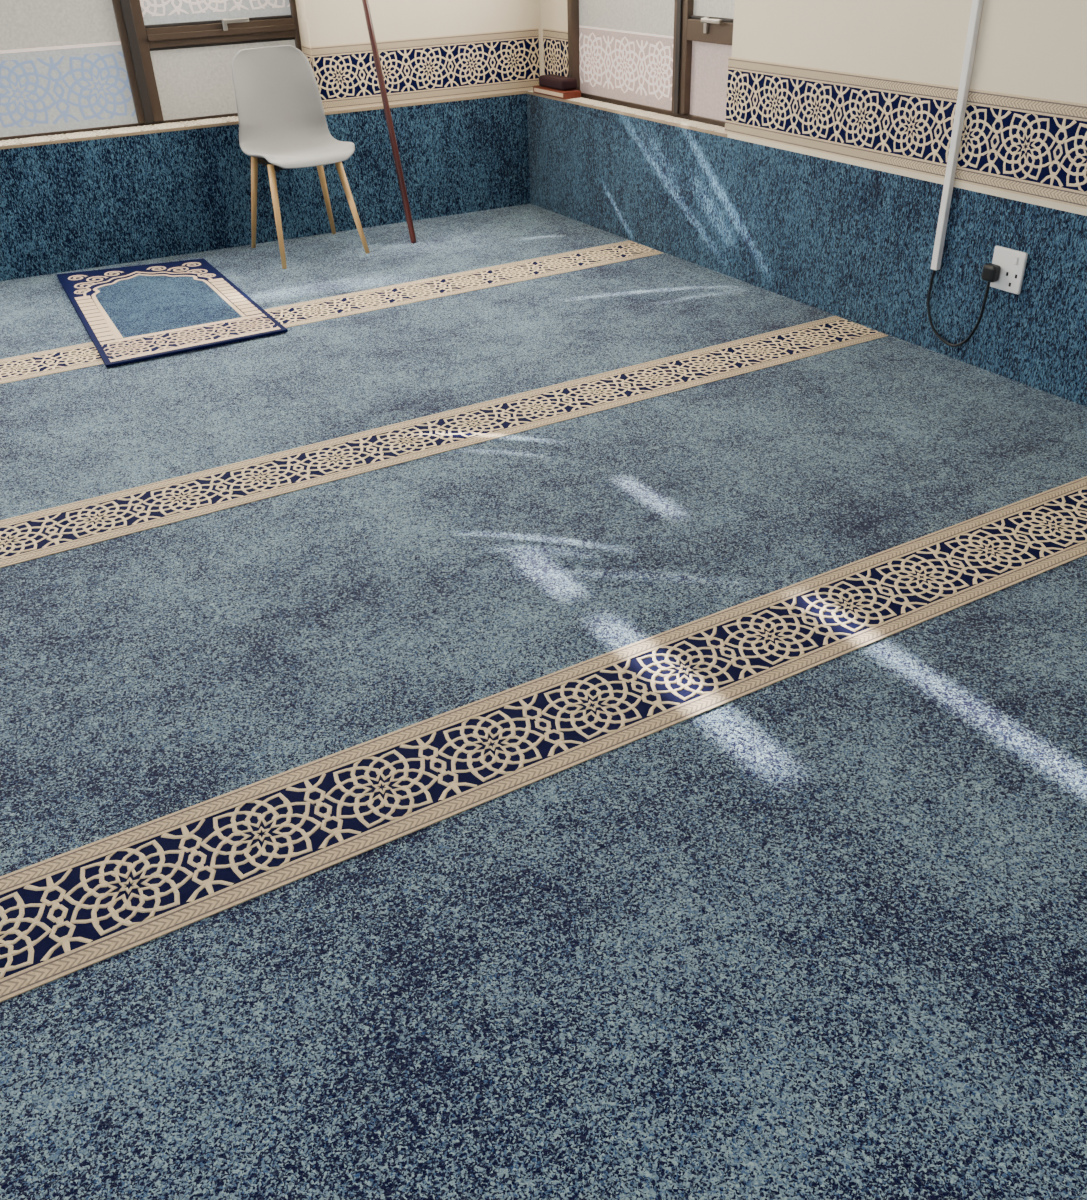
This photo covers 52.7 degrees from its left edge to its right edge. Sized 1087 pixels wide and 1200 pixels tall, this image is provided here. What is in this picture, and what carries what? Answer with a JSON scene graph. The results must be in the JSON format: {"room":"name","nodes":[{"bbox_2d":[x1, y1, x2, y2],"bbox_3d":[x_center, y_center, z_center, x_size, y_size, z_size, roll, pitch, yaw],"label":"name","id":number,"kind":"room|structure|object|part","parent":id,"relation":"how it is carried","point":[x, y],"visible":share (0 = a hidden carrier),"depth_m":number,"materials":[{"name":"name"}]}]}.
{"room":"mosque","nodes":[
{"label":"mosque","id":0,"kind":"room"},
{"bbox_2d":[0,0,541,280],"bbox_3d":[-3.159,-2.513,4.142,7.350,2.750,0.300,-16,35,-21],"label":"wall","id":1,"kind":"structure","parent":0,"point":[78,205],"depth_m":5.26,"materials":[{"name":"carpet"}]},
{"bbox_2d":[0,0,295,136],"bbox_3d":[-2.325,-2.376,4.775,2.528,0.651,0.008,-16,35,-21],"label":"pane","id":2,"kind":"object","parent":1,"relation":"attached to","point":[197,81],"visible":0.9,"depth_m":4.95,"materials":[{"name":"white glass"}]},
{"bbox_2d":[0,0,289,127],"bbox_3d":[-2.323,-2.379,4.769,2.528,0.600,0.002,-16,35,-21],"label":"frost pattern","id":3,"kind":"object","parent":2,"relation":"attached to","point":[52,66],"visible":1,"depth_m":4.93,"materials":[{"name":"white glass"}]},
{"bbox_2d":[0,0,301,140],"bbox_3d":[-2.349,-2.855,4.447,2.606,1.851,0.068,-16,35,-21],"label":"frame","id":4,"kind":"object","parent":1,"relation":"attached to","point":[137,39],"visible":0.82,"depth_m":5.03,"materials":[{"name":"brown wood"}]},
{"bbox_2d":[221,18,248,30],"bbox_3d":[-1.415,-2.651,5.051,0.120,0.050,0.032,-16,35,-21],"label":"latch","id":5,"kind":"object","parent":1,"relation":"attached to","point":[225,21],"visible":1,"depth_m":5.03,"materials":[{"name":"metal"}]},
{"bbox_2d":[0,90,530,149],"bbox_3d":[-1.736,-2.187,5.075,3.800,0.014,0.167,-16,35,-21],"label":"windowsill","id":6,"kind":"object","parent":1,"relation":"attached to","point":[223,121],"visible":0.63,"depth_m":5.02,"materials":[{"name":"marble"}]},
{"bbox_2d":[302,45,314,75],"bbox_3d":[-1.114,-2.494,5.243,0.003,0.274,0.149,-16,35,-21],"label":"trim","id":7,"kind":"structure","parent":1,"relation":"attached to","point":[306,50],"depth_m":5.17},
{"bbox_2d":[311,28,539,109],"bbox_3d":[-0.553,-2.619,5.407,1.186,0.274,0.003,-16,35,-21],"label":"trim","id":8,"kind":"structure","parent":1,"relation":"attached to","point":[414,69],"depth_m":5.40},
{"bbox_2d":[0,204,1086,1199],"bbox_3d":[-1.155,0.469,1.987,7.300,0.100,8.900,-19,36,-24],"label":"floor","id":9,"kind":"structure","parent":0,"point":[819,932],"depth_m":2.05,"materials":[{"name":"carpet"}]},
{"bbox_2d":[57,258,287,367],"bbox_3d":[-1.626,-1.257,4.620,0.704,0.012,1.388,-19,36,-24],"label":"rug","id":10,"kind":"object","parent":9,"relation":"on","point":[130,314],"visible":1,"depth_m":4.49,"materials":[{"name":"fabric"}]},
{"bbox_2d":[231,45,369,268],"bbox_3d":[-1.135,-2.047,5.054,0.455,0.865,0.495,-19,36,-24],"label":"shell chair","id":11,"kind":"object","parent":9,"relation":"on","point":[282,119],"visible":1,"depth_m":5.06,"materials":[{"name":"white plastic"},{"name":"beech wood"}]},
{"bbox_3d":[-1.369,-1.883,5.208,0.155,0.438,0.033,26,42,37],"label":"leg","id":12,"kind":"part","parent":11,"relation":"part of","materials":[{"name":"brown wood"}]},
{"bbox_3d":[-1.135,-2.024,5.047,0.302,0.027,0.270,-19,36,-24],"label":"under frame","id":13,"kind":"part","parent":11,"relation":"part of","materials":[{"name":"metal"}]},
{"bbox_3d":[-1.197,-1.730,4.957,0.032,0.437,0.141,-8,33,-9],"label":"leg","id":14,"kind":"part","parent":11,"relation":"part of","materials":[{"name":"brown wood"}]},
{"bbox_3d":[-1.062,-1.989,5.357,0.033,0.439,0.178,0,32,4],"label":"leg","id":15,"kind":"part","parent":11,"relation":"part of","materials":[{"name":"brown wood"}]},
{"bbox_3d":[-0.894,-1.838,5.109,0.138,0.437,0.032,14,36,24],"label":"leg","id":16,"kind":"part","parent":11,"relation":"part of","materials":[{"name":"brown wood"}]},
{"bbox_2d":[0,240,661,383],"bbox_3d":[-1.765,-0.899,4.081,5.188,0.003,0.274,-19,36,-24],"label":"carpet stripe","id":17,"kind":"object","parent":9,"relation":"on","point":[22,367],"visible":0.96,"depth_m":4.62,"materials":[{"name":"beige carpet"}]},
{"bbox_2d":[362,0,416,242],"bbox_3d":[-0.776,-2.543,5.011,0.028,1.726,0.426,-23,38,-29],"label":"wooden pole","id":18,"kind":"object","parent":9,"relation":"on","point":[370,27],"visible":1,"depth_m":5.12,"materials":[{"name":"brown wood"}]},
{"bbox_2d":[0,316,887,567],"bbox_3d":[-1.056,-0.273,3.052,5.188,0.003,0.274,-19,36,-24],"label":"carpet stripe","id":19,"kind":"object","parent":9,"relation":"on","point":[58,529],"visible":1,"depth_m":3.33,"materials":[{"name":"beige carpet"}]},
{"bbox_2d":[0,476,1086,1001],"bbox_3d":[-0.340,0.360,2.012,5.188,0.003,0.274,-19,36,-24],"label":"carpet stripe","id":20,"kind":"object","parent":9,"relation":"on","point":[61,915],"visible":1,"depth_m":2.11,"materials":[{"name":"beige carpet"}]},
{"bbox_2d":[526,0,1086,406],"bbox_3d":[2.038,-1.569,2.348,0.300,2.750,8.020,-19,36,-24],"label":"wall","id":21,"kind":"structure","parent":0,"point":[853,240],"depth_m":3.90,"materials":[{"name":"carpet"}]},
{"bbox_2d":[543,28,568,76],"bbox_3d":[0.065,-2.712,5.516,0.003,0.274,0.250,-19,36,-24],"label":"trim","id":22,"kind":"structure","parent":21,"relation":"attached to","point":[555,42],"depth_m":5.50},
{"bbox_2d":[526,90,727,136],"bbox_3d":[0.371,-2.266,5.075,0.104,0.014,1.640,-19,36,-24],"label":"windowsill","id":23,"kind":"object","parent":21,"relation":"attached to","point":[637,113],"visible":0.79,"depth_m":4.91,"materials":[{"name":"marble"}]},
{"bbox_2d":[533,74,580,98],"bbox_3d":[0.066,-2.562,5.471,0.100,0.084,0.310,-19,36,-24],"label":"book","id":24,"kind":"object","parent":23,"relation":"on","point":[562,87],"visible":1,"depth_m":5.40,"materials":[{"name":"red paper"}]},
{"bbox_2d":[533,85,580,98],"bbox_3d":[0.066,-2.541,5.485,0.096,0.033,0.310,-19,36,-24],"label":"book","id":25,"kind":"object","parent":23,"relation":"on","point":[558,91],"depth_m":5.39,"materials":[{"name":"red paper"}]},
{"bbox_2d":[567,0,733,126],"bbox_3d":[0.475,-3.004,4.516,0.068,1.851,1.381,-19,36,-24],"label":"frame","id":26,"kind":"object","parent":21,"relation":"attached to","point":[688,27],"visible":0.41,"depth_m":4.73,"materials":[{"name":"brown wood"}]},
{"bbox_2d":[579,0,734,120],"bbox_3d":[0.508,-2.520,4.831,0.008,0.648,1.310,-19,36,-24],"label":"pane","id":27,"kind":"object","parent":26,"relation":"in","point":[651,21],"visible":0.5,"depth_m":4.91,"materials":[{"name":"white glass"}]},
{"bbox_2d":[579,32,672,100],"bbox_3d":[0.383,-2.486,5.104,0.001,0.240,0.810,-19,36,-24],"label":"frost pattern","id":28,"kind":"object","parent":27,"relation":"attached to","point":[608,43],"visible":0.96,"depth_m":5.10,"materials":[{"name":"white glass"}]},
{"bbox_2d":[701,17,721,32],"bbox_3d":[0.687,-2.337,4.468,0.030,0.060,0.120,-19,36,-24],"label":"latch","id":29,"kind":"object","parent":26,"relation":"attached to","point":[706,20],"visible":1,"depth_m":4.47,"materials":[{"name":"metal"}]},
{"bbox_2d":[725,57,1086,208],"bbox_3d":[1.535,-1.306,3.214,0.003,0.274,3.170,-19,36,-24],"label":"trim","id":30,"kind":"structure","parent":21,"relation":"attached to","point":[1034,147],"depth_m":3.65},
{"bbox_2d":[931,0,982,269],"bbox_3d":[1.295,-2.168,3.077,0.022,2.469,0.026,-19,36,-24],"label":"cable conduit","id":31,"kind":"object","parent":21,"relation":"attached to","point":[976,9],"visible":1,"depth_m":3.49,"materials":[{"name":"white plastic"}]},
{"bbox_2d":[927,263,1000,346],"bbox_3d":[1.387,-0.996,3.680,0.036,0.307,0.279,-18,36,-23],"label":"power cable","id":32,"kind":"object","parent":21,"relation":"attached to","point":[990,273],"visible":1,"depth_m":3.60,"materials":[{"name":"black plastic"}]},
{"bbox_3d":[1.389,-0.985,3.701,0.016,0.265,0.258,-16,35,-21],"label":"cord","id":33,"kind":"part","parent":32,"relation":"part of","materials":[{"name":"black rubber"}]},
{"bbox_2d":[990,245,1027,294],"bbox_3d":[1.477,-1.051,3.498,0.018,0.130,0.122,-19,36,-24],"label":"power socket","id":34,"kind":"object","parent":21,"relation":"attached to","point":[1012,263],"depth_m":3.48,"materials":[{"name":"white plastic"}]}
]}

